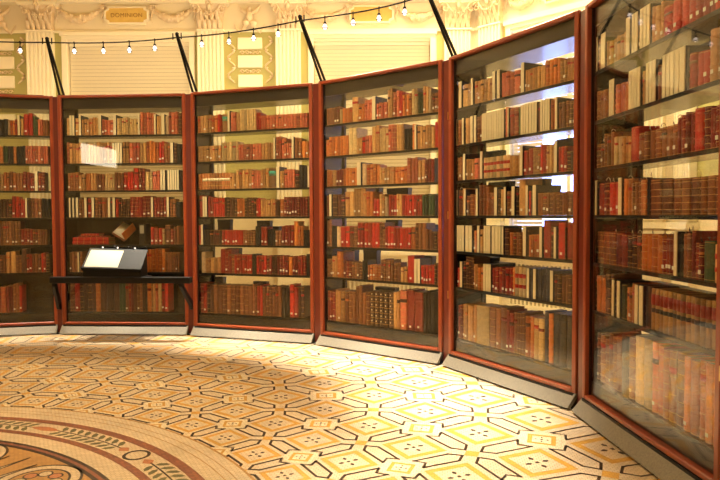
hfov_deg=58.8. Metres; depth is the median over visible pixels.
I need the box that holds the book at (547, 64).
[545,60,549,85]
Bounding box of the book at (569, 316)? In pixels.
[566,314,571,368]
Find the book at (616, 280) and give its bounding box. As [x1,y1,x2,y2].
[615,280,622,316]
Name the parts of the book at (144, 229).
label plate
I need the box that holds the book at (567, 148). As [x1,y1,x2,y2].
[564,146,572,171]
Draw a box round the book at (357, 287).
[356,286,358,323]
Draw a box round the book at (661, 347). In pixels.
[658,344,688,416]
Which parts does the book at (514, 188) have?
spine panel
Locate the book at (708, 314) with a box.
[705,299,715,347]
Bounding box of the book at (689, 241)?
[686,227,693,277]
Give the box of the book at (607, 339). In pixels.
[605,338,608,384]
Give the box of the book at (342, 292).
[341,289,352,321]
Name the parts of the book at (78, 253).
spine panel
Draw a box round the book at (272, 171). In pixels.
[268,168,275,187]
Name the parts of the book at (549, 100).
spine panel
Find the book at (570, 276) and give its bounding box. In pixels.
[568,275,571,303]
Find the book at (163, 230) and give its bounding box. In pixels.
[162,229,165,243]
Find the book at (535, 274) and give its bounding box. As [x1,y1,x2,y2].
[533,268,539,298]
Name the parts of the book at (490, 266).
spine panel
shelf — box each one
[0,135,49,139]
[0,163,49,166]
[0,191,50,192]
[0,218,51,219]
[0,244,51,246]
[0,270,52,274]
[49,275,192,309]
[64,134,181,139]
[64,162,182,166]
[65,190,182,192]
[66,217,182,218]
[67,244,183,246]
[67,271,183,273]
[197,127,308,136]
[197,158,308,164]
[198,187,308,191]
[198,216,309,218]
[198,245,309,247]
[199,272,309,277]
[325,112,437,129]
[325,148,437,159]
[325,182,437,188]
[325,277,437,286]
[326,216,437,217]
[326,246,437,252]
[456,80,573,112]
[456,126,573,147]
[456,171,572,182]
[456,215,572,218]
[456,251,572,262]
[456,287,571,307]
[592,310,714,356]
[593,215,717,219]
[593,262,716,287]
[594,8,719,75]
[594,79,719,124]
[594,148,718,171]
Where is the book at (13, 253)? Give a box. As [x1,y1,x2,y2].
[11,251,19,272]
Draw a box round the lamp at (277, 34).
[276,23,280,36]
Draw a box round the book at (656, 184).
[650,179,662,214]
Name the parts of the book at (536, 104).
spine panel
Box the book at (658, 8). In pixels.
[655,5,660,39]
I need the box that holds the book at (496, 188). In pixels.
[494,187,503,215]
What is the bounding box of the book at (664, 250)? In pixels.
[661,233,668,273]
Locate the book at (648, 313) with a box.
[645,285,678,327]
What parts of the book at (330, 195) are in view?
spine panel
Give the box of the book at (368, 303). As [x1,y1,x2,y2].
[366,290,372,324]
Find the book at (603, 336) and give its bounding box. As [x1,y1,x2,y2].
[600,334,608,382]
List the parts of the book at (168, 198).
spine panel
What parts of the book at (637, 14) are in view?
spine panel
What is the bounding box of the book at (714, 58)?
[709,27,719,81]
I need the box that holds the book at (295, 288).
[294,285,301,317]
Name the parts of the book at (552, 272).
spine panel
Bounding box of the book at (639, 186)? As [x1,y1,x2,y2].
[638,178,642,214]
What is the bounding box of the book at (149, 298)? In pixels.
[147,283,151,311]
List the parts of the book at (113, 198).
spine panel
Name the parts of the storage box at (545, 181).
lid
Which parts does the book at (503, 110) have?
spine panel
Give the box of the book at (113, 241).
[72,240,115,244]
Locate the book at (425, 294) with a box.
[423,292,427,332]
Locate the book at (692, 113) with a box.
[691,106,697,151]
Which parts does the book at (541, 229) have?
spine panel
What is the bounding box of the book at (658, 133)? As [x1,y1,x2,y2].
[655,125,661,157]
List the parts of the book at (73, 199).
spine panel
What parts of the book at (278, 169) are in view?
spine panel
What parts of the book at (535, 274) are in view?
spine panel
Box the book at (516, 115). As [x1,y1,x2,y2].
[514,107,519,135]
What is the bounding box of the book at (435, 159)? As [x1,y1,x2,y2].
[434,158,437,181]
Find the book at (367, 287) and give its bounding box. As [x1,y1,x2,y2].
[359,284,372,323]
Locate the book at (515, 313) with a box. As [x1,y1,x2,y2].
[514,310,532,353]
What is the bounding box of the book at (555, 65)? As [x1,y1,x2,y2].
[553,58,557,84]
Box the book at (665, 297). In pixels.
[663,290,688,333]
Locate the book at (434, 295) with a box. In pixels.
[431,291,437,333]
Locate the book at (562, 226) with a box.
[558,222,572,258]
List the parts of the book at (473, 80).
spine panel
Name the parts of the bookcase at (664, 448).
header panel, panel, frame, panel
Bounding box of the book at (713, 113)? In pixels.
[710,107,716,148]
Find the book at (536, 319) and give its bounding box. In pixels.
[534,316,544,358]
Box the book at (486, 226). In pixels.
[486,226,487,252]
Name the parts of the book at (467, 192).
spine panel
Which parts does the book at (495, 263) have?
spine panel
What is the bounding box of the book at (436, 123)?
[435,122,437,147]
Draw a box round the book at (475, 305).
[473,303,487,342]
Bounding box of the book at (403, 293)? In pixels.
[400,289,407,329]
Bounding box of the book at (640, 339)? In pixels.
[635,335,657,404]
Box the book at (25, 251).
[22,248,30,272]
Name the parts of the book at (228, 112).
spine panel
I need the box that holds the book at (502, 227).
[501,226,521,254]
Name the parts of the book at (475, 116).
spine panel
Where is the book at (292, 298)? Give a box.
[290,283,300,316]
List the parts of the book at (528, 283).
spine panel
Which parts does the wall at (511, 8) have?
painted panel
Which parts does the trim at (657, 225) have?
moulding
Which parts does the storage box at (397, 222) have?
lid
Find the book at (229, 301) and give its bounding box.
[226,284,235,313]
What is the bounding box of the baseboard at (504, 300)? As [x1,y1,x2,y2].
[502,298,552,313]
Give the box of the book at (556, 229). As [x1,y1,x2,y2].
[554,227,558,258]
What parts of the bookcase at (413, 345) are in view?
panel, frame, header panel, panel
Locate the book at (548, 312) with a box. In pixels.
[545,309,566,361]
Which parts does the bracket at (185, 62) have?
rod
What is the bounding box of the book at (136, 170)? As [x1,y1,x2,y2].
[134,168,138,189]
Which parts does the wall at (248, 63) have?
painted panel, painted panel, painted panel, painted panel, painted panel, painted panel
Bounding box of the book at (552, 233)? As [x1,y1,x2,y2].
[551,226,558,257]
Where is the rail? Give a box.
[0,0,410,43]
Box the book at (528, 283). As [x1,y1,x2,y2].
[526,267,547,297]
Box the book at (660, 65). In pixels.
[658,64,661,99]
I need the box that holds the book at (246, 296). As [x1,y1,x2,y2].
[244,284,251,314]
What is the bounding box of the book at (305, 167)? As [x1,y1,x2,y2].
[303,166,307,186]
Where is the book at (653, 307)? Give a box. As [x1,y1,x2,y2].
[651,287,677,329]
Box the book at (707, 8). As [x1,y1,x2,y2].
[703,0,710,15]
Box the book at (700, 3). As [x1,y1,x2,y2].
[695,0,703,19]
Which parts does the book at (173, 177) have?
spine panel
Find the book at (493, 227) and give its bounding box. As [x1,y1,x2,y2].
[492,226,494,253]
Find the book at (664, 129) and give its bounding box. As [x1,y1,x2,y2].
[661,123,666,156]
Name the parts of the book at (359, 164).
spine panel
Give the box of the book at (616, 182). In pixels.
[616,182,617,214]
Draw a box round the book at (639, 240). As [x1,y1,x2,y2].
[637,230,642,269]
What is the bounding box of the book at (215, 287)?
[213,283,224,312]
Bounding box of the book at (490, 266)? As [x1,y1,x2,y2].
[488,263,508,291]
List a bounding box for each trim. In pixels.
[0,0,474,33]
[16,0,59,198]
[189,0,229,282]
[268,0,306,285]
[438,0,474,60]
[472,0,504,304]
[475,0,590,30]
[642,116,667,281]
[665,107,699,287]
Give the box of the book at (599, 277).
[596,275,605,311]
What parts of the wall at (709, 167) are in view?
painted panel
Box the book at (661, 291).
[659,289,683,331]
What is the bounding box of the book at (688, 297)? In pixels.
[685,295,714,340]
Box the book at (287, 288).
[286,286,289,316]
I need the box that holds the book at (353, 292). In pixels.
[352,291,356,322]
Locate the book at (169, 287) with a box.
[164,283,173,311]
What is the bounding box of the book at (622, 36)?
[620,34,623,58]
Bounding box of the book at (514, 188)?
[511,186,518,215]
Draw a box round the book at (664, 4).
[660,1,673,37]
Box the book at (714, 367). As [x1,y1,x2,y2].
[713,367,714,446]
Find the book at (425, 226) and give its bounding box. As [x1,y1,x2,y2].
[422,223,434,249]
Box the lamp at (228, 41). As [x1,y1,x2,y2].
[226,31,230,43]
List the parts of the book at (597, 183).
spine panel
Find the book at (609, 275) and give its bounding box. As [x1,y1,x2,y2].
[607,274,610,314]
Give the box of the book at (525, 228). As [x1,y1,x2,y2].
[523,226,543,255]
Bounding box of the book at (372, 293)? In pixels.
[370,289,381,325]
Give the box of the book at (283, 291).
[281,286,288,316]
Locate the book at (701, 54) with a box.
[697,51,703,85]
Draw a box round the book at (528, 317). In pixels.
[525,314,544,356]
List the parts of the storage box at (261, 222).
lid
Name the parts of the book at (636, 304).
spine panel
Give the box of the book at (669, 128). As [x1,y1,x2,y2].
[667,121,674,155]
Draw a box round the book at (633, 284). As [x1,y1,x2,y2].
[632,282,661,322]
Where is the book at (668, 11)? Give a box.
[663,4,672,35]
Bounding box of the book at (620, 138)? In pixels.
[618,132,625,163]
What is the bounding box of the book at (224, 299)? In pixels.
[222,284,228,313]
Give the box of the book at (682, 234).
[680,229,687,276]
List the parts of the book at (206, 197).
spine panel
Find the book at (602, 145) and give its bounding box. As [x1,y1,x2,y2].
[601,139,603,166]
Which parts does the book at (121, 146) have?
spine panel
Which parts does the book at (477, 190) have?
spine panel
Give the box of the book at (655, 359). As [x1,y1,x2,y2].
[652,341,677,412]
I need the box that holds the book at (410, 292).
[407,288,424,330]
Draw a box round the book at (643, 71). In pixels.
[642,71,644,104]
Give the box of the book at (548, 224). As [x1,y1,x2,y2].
[543,220,567,257]
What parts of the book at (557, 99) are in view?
spine panel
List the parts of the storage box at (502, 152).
lid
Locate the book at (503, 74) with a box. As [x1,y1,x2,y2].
[502,72,505,96]
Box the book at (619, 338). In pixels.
[616,336,621,391]
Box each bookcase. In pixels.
[0,94,57,335]
[57,93,188,334]
[190,83,314,342]
[316,59,443,363]
[442,10,581,408]
[571,0,719,479]
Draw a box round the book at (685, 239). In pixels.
[683,227,690,276]
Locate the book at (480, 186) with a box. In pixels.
[479,185,482,215]
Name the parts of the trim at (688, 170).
moulding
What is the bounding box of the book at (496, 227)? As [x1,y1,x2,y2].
[495,226,497,253]
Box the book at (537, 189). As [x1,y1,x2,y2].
[532,185,554,214]
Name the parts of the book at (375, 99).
spine panel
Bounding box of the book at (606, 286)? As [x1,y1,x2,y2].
[605,274,607,313]
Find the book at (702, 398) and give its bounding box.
[699,359,714,439]
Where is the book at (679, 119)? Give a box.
[677,114,680,153]
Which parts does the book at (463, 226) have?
spine panel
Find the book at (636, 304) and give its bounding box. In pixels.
[634,284,669,323]
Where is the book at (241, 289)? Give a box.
[239,284,249,314]
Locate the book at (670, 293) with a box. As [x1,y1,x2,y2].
[668,291,695,334]
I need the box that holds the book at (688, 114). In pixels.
[685,112,690,152]
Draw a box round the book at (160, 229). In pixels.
[159,228,164,243]
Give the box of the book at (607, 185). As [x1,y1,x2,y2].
[604,177,610,214]
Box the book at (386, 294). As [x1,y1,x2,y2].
[384,290,394,327]
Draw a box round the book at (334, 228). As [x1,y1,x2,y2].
[332,226,336,246]
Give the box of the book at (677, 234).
[673,231,691,275]
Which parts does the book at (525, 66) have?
spine panel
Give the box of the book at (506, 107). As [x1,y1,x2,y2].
[505,107,512,136]
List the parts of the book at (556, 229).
spine panel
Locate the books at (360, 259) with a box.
[349,258,429,290]
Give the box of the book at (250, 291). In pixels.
[248,285,252,314]
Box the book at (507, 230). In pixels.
[505,228,521,254]
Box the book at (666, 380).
[662,348,691,419]
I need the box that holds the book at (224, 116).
[222,114,227,131]
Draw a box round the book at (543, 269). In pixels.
[542,267,560,299]
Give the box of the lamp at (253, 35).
[251,28,255,40]
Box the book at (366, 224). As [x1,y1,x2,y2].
[364,223,367,247]
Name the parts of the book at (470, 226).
spine panel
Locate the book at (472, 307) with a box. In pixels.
[470,305,473,341]
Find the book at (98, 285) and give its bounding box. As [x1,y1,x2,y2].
[95,283,100,310]
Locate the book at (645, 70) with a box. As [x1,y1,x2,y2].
[644,70,645,103]
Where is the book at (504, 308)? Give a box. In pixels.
[501,305,524,350]
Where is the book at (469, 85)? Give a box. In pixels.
[468,83,470,105]
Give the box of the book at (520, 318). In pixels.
[519,312,521,354]
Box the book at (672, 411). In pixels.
[668,349,693,423]
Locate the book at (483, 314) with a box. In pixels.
[477,303,498,345]
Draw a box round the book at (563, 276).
[562,275,565,303]
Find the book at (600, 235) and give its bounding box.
[597,231,614,262]
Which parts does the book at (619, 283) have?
spine panel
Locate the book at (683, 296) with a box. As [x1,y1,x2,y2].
[680,294,709,339]
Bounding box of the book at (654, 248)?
[651,234,673,271]
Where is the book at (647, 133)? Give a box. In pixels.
[644,126,650,159]
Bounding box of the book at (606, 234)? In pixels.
[603,232,609,263]
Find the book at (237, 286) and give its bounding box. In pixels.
[236,284,244,313]
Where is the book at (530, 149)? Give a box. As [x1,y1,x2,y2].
[529,148,532,174]
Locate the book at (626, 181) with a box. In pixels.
[623,179,628,214]
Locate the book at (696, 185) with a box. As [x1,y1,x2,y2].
[691,170,701,214]
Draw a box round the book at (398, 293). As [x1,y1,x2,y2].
[397,291,399,328]
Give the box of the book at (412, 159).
[411,158,414,182]
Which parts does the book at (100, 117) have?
spine panel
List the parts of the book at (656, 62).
spine panel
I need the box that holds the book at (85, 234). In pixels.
[81,233,103,235]
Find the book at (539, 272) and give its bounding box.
[537,268,541,299]
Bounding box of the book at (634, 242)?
[632,234,641,268]
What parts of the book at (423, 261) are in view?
spine panel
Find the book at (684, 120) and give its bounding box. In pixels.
[682,116,685,153]
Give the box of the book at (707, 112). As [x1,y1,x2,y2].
[704,106,716,149]
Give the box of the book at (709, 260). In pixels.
[704,237,716,281]
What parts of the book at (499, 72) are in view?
spine panel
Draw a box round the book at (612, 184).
[610,178,615,214]
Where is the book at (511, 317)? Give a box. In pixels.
[509,312,513,352]
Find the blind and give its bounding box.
[513,31,573,231]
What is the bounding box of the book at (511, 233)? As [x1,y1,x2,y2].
[510,232,516,254]
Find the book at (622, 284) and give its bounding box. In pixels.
[622,284,623,318]
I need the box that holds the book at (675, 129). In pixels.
[672,124,677,154]
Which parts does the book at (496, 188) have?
spine panel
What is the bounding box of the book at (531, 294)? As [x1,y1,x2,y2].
[530,267,544,298]
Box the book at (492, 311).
[489,305,508,347]
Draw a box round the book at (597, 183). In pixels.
[595,180,617,214]
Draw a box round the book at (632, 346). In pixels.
[628,335,635,399]
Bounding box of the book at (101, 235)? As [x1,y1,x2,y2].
[78,235,110,236]
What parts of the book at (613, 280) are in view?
spine panel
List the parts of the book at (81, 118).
spine panel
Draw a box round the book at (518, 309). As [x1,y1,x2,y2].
[506,308,526,351]
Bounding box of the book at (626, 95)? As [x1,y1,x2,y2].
[625,82,627,110]
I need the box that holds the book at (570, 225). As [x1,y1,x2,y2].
[567,220,572,259]
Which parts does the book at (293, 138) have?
spine panel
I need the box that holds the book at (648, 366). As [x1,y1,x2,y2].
[643,337,668,409]
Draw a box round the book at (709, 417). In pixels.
[705,362,714,444]
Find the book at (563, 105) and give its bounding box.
[561,101,565,127]
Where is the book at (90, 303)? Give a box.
[88,283,92,310]
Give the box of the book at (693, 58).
[689,52,698,88]
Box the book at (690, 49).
[687,47,710,89]
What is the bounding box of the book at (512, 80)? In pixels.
[510,72,514,94]
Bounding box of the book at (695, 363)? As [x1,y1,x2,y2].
[690,358,714,436]
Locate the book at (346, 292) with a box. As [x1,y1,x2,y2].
[345,290,351,321]
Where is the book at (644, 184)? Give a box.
[640,174,647,214]
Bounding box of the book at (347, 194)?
[345,192,349,215]
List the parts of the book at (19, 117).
spine panel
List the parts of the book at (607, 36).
spine panel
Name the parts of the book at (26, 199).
spine panel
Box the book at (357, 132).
[352,128,367,153]
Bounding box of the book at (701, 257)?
[698,244,704,279]
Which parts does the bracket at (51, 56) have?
rod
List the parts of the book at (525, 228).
spine panel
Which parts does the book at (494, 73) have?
spine panel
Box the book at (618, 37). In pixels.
[617,35,620,60]
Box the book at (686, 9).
[682,0,689,26]
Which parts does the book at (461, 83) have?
spine panel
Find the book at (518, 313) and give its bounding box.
[517,311,528,353]
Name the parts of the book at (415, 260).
spine panel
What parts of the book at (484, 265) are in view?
spine panel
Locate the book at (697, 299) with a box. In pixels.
[694,297,715,344]
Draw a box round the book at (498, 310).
[496,308,500,348]
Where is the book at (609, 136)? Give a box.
[607,134,610,165]
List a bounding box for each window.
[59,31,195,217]
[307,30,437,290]
[502,0,591,312]
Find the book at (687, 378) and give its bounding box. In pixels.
[683,355,714,431]
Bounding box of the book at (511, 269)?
[509,268,512,294]
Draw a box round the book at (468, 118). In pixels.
[468,118,469,142]
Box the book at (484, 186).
[483,185,501,215]
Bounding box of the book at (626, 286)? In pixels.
[623,284,631,319]
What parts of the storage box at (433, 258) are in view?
lid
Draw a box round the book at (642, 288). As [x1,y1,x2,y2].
[639,285,674,325]
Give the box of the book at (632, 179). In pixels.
[628,176,647,214]
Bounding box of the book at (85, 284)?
[84,283,88,310]
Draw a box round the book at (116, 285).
[114,283,119,311]
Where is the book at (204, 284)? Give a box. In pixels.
[203,282,213,312]
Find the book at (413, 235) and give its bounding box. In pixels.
[411,227,415,248]
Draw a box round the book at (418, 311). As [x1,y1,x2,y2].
[414,290,426,331]
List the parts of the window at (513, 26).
sill, pane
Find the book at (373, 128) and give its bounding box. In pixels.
[372,127,375,152]
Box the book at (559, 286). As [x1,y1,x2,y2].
[557,274,566,302]
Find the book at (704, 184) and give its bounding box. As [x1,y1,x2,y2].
[700,176,707,214]
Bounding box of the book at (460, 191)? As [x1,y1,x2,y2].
[459,187,462,215]
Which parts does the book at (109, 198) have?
spine panel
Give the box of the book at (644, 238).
[641,234,651,270]
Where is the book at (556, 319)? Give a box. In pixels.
[553,311,571,364]
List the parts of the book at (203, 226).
spine panel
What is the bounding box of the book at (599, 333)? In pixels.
[597,332,609,379]
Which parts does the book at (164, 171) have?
spine panel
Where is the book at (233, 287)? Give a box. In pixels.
[231,284,239,313]
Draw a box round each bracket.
[42,37,64,94]
[172,32,197,91]
[295,14,325,81]
[429,0,456,56]
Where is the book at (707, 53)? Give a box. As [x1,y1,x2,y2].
[703,49,710,83]
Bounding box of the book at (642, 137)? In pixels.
[639,133,644,160]
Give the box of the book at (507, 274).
[505,267,512,294]
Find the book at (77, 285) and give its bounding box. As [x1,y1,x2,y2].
[75,283,80,310]
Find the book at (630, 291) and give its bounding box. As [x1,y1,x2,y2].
[628,288,631,321]
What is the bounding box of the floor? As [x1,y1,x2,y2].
[0,331,659,479]
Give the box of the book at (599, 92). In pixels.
[597,91,600,119]
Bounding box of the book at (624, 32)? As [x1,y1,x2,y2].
[624,32,625,56]
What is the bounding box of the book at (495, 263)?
[486,263,502,291]
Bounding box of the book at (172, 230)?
[170,229,173,243]
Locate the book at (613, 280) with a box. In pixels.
[612,279,643,316]
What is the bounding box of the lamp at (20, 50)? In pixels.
[18,41,22,52]
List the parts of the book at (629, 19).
spine panel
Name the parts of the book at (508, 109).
spine panel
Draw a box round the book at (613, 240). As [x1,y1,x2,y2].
[609,230,635,265]
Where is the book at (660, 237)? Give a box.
[657,235,673,272]
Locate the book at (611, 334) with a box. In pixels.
[608,332,641,386]
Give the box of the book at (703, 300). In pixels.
[700,298,715,345]
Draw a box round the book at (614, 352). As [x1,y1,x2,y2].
[612,336,616,388]
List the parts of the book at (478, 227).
spine panel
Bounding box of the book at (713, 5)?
[710,0,715,11]
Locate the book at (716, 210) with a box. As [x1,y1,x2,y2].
[715,176,717,214]
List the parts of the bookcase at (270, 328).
panel, frame, header panel, panel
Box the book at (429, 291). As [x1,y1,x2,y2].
[427,289,437,332]
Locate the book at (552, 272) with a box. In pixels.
[550,269,571,301]
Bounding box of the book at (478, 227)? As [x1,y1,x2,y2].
[477,225,496,252]
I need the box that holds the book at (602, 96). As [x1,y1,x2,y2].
[600,91,603,118]
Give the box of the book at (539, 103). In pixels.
[538,103,539,131]
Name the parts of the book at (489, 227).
spine panel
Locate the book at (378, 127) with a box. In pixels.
[375,125,388,151]
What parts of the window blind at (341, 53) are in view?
pane, sill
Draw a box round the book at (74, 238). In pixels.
[73,237,114,240]
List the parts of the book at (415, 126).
spine panel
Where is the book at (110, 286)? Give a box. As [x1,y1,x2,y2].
[107,283,113,310]
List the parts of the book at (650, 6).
spine panel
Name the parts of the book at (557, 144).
spine panel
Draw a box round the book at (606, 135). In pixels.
[604,133,609,166]
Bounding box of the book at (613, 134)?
[611,129,631,165]
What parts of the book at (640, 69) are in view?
spine panel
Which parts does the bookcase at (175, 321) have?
panel, frame, header panel, panel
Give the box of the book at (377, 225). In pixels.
[375,223,379,247]
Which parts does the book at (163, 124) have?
spine panel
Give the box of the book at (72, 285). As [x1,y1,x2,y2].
[70,283,74,310]
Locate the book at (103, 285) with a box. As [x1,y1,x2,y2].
[101,283,106,310]
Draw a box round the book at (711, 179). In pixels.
[707,175,717,214]
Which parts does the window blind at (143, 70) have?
pane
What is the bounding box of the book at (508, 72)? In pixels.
[506,71,512,95]
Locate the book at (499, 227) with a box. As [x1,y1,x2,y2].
[498,226,500,253]
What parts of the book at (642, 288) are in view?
spine panel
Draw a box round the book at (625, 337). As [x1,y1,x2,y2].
[622,334,651,395]
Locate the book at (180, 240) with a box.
[176,226,183,243]
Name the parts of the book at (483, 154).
spine panel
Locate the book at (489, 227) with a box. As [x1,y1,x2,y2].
[488,226,491,253]
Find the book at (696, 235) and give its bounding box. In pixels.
[691,231,716,278]
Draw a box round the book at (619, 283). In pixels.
[617,280,650,317]
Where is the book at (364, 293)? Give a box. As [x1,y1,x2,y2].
[363,292,365,324]
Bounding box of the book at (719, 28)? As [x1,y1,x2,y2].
[718,28,719,78]
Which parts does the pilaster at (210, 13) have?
moulding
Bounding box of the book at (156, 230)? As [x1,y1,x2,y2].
[154,228,158,243]
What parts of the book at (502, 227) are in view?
spine panel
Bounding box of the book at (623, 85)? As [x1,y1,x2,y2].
[621,82,625,111]
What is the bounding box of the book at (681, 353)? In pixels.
[676,350,708,427]
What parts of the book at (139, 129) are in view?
spine panel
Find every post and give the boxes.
[52,97,62,333]
[185,94,193,334]
[313,83,319,343]
[440,60,448,364]
[572,9,584,408]
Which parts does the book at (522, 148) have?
spine panel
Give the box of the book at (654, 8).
[652,6,655,42]
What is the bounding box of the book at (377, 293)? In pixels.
[375,289,385,325]
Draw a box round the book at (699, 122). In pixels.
[694,107,704,151]
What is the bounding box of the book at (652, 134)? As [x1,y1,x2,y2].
[650,130,655,158]
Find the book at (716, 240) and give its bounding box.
[715,240,716,282]
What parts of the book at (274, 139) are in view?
spine panel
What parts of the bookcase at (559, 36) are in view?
panel, frame, panel, header panel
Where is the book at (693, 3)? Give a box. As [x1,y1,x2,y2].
[689,0,696,22]
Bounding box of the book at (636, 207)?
[634,178,640,214]
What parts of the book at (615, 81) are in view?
spine panel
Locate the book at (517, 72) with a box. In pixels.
[514,70,520,93]
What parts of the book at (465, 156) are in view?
spine panel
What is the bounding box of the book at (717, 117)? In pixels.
[715,105,718,147]
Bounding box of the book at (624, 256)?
[621,232,632,266]
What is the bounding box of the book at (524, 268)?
[522,266,540,296]
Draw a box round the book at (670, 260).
[668,232,673,274]
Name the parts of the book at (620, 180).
spine panel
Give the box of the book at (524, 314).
[522,310,542,355]
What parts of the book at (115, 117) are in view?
spine panel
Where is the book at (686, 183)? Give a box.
[681,178,691,214]
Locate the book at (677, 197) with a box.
[673,178,681,214]
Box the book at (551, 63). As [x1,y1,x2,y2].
[549,60,553,85]
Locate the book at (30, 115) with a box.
[28,113,35,135]
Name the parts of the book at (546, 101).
spine panel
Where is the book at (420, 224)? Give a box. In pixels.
[419,223,421,249]
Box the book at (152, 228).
[151,227,157,243]
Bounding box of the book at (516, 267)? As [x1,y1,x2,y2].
[515,265,528,295]
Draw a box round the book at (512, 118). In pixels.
[510,108,514,136]
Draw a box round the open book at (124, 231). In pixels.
[112,222,135,243]
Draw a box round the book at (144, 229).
[139,224,150,243]
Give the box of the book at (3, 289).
[1,286,6,312]
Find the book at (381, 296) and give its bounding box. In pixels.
[379,290,393,326]
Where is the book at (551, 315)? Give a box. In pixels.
[548,313,553,362]
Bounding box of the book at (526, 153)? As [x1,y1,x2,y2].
[524,150,528,174]
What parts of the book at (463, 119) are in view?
spine panel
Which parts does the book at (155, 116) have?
spine panel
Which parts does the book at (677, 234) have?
spine panel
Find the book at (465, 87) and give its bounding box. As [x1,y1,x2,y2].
[463,84,467,106]
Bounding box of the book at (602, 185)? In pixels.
[599,183,604,214]
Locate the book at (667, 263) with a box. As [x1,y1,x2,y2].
[665,238,668,273]
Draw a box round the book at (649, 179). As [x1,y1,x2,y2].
[647,172,670,214]
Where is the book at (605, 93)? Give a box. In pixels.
[603,89,607,117]
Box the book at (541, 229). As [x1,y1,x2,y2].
[539,227,543,257]
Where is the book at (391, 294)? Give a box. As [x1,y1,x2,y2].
[389,291,397,327]
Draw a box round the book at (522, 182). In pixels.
[519,179,541,215]
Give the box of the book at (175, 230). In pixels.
[174,227,176,243]
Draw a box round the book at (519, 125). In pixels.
[518,107,520,134]
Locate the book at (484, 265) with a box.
[483,263,494,290]
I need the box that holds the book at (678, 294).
[676,293,705,337]
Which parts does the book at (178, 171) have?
spine panel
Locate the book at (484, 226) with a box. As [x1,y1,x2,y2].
[484,226,485,252]
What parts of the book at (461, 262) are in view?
spine panel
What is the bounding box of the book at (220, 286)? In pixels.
[218,283,230,313]
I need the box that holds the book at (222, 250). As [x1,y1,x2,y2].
[221,248,232,272]
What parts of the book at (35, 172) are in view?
spine panel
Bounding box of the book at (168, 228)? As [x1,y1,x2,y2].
[165,225,174,243]
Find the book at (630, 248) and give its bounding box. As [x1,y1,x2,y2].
[627,230,632,267]
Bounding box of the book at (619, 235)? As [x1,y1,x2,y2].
[616,233,640,265]
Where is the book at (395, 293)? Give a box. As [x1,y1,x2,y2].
[394,292,396,328]
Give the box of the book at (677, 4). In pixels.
[672,0,682,31]
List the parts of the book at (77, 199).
spine panel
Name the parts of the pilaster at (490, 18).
moulding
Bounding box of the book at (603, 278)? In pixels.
[602,277,605,312]
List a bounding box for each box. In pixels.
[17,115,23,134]
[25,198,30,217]
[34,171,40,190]
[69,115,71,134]
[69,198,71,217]
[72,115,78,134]
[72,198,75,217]
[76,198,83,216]
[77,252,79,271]
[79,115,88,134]
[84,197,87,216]
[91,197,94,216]
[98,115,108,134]
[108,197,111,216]
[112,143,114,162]
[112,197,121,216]
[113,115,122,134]
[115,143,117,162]
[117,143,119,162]
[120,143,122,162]
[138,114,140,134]
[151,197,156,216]
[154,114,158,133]
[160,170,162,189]
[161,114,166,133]
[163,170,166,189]
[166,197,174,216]
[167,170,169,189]
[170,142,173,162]
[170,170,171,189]
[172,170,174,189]
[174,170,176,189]
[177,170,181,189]
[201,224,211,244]
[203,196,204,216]
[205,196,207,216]
[215,276,225,282]
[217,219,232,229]
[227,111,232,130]
[253,281,268,283]
[257,220,272,226]
[270,226,281,229]
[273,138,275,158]
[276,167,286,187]
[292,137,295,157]
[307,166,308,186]
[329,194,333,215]
[345,249,358,260]
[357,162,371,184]
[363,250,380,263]
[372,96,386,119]
[373,187,382,191]
[375,286,398,290]
[386,220,401,225]
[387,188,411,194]
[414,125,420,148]
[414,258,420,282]
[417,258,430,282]
[424,255,435,264]
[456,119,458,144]
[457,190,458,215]
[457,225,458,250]
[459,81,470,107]
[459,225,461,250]
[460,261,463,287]
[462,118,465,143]
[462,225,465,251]
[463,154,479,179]
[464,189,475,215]
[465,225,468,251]
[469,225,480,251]
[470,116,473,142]
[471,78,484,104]
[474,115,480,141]
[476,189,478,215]
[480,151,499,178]
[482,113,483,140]
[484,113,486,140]
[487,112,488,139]
[488,150,505,155]
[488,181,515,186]
[488,256,499,262]
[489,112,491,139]
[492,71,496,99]
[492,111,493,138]
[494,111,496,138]
[494,261,514,266]
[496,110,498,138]
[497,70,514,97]
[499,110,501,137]
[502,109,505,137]
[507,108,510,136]
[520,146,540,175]
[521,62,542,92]
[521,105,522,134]
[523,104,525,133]
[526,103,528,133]
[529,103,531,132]
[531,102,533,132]
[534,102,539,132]
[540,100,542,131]
[541,178,551,184]
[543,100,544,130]
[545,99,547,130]
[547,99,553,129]
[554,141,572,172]
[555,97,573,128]
[555,185,560,191]
[556,137,573,141]
[596,37,600,70]
[601,34,602,68]
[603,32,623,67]
[609,80,611,115]
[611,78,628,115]
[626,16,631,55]
[628,70,631,109]
[631,13,634,52]
[631,69,633,108]
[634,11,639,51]
[634,68,636,107]
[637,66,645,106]
[640,8,642,48]
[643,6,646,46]
[645,62,648,103]
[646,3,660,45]
[649,61,651,102]
[651,281,688,286]
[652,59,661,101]
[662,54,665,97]
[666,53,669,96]
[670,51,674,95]
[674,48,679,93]
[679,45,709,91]
[679,287,715,295]
[700,40,710,45]
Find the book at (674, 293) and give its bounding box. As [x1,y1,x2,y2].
[673,292,701,336]
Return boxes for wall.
[0,2,474,289]
[475,0,673,297]
[696,100,719,291]
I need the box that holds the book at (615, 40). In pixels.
[614,38,616,61]
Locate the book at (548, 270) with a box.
[546,269,564,300]
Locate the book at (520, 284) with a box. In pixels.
[518,266,529,296]
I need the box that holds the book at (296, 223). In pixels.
[294,221,303,245]
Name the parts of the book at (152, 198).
spine panel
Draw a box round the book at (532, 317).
[530,315,544,357]
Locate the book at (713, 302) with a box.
[712,301,715,349]
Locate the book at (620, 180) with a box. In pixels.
[618,177,652,214]
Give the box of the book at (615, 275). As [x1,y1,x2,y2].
[610,273,640,314]

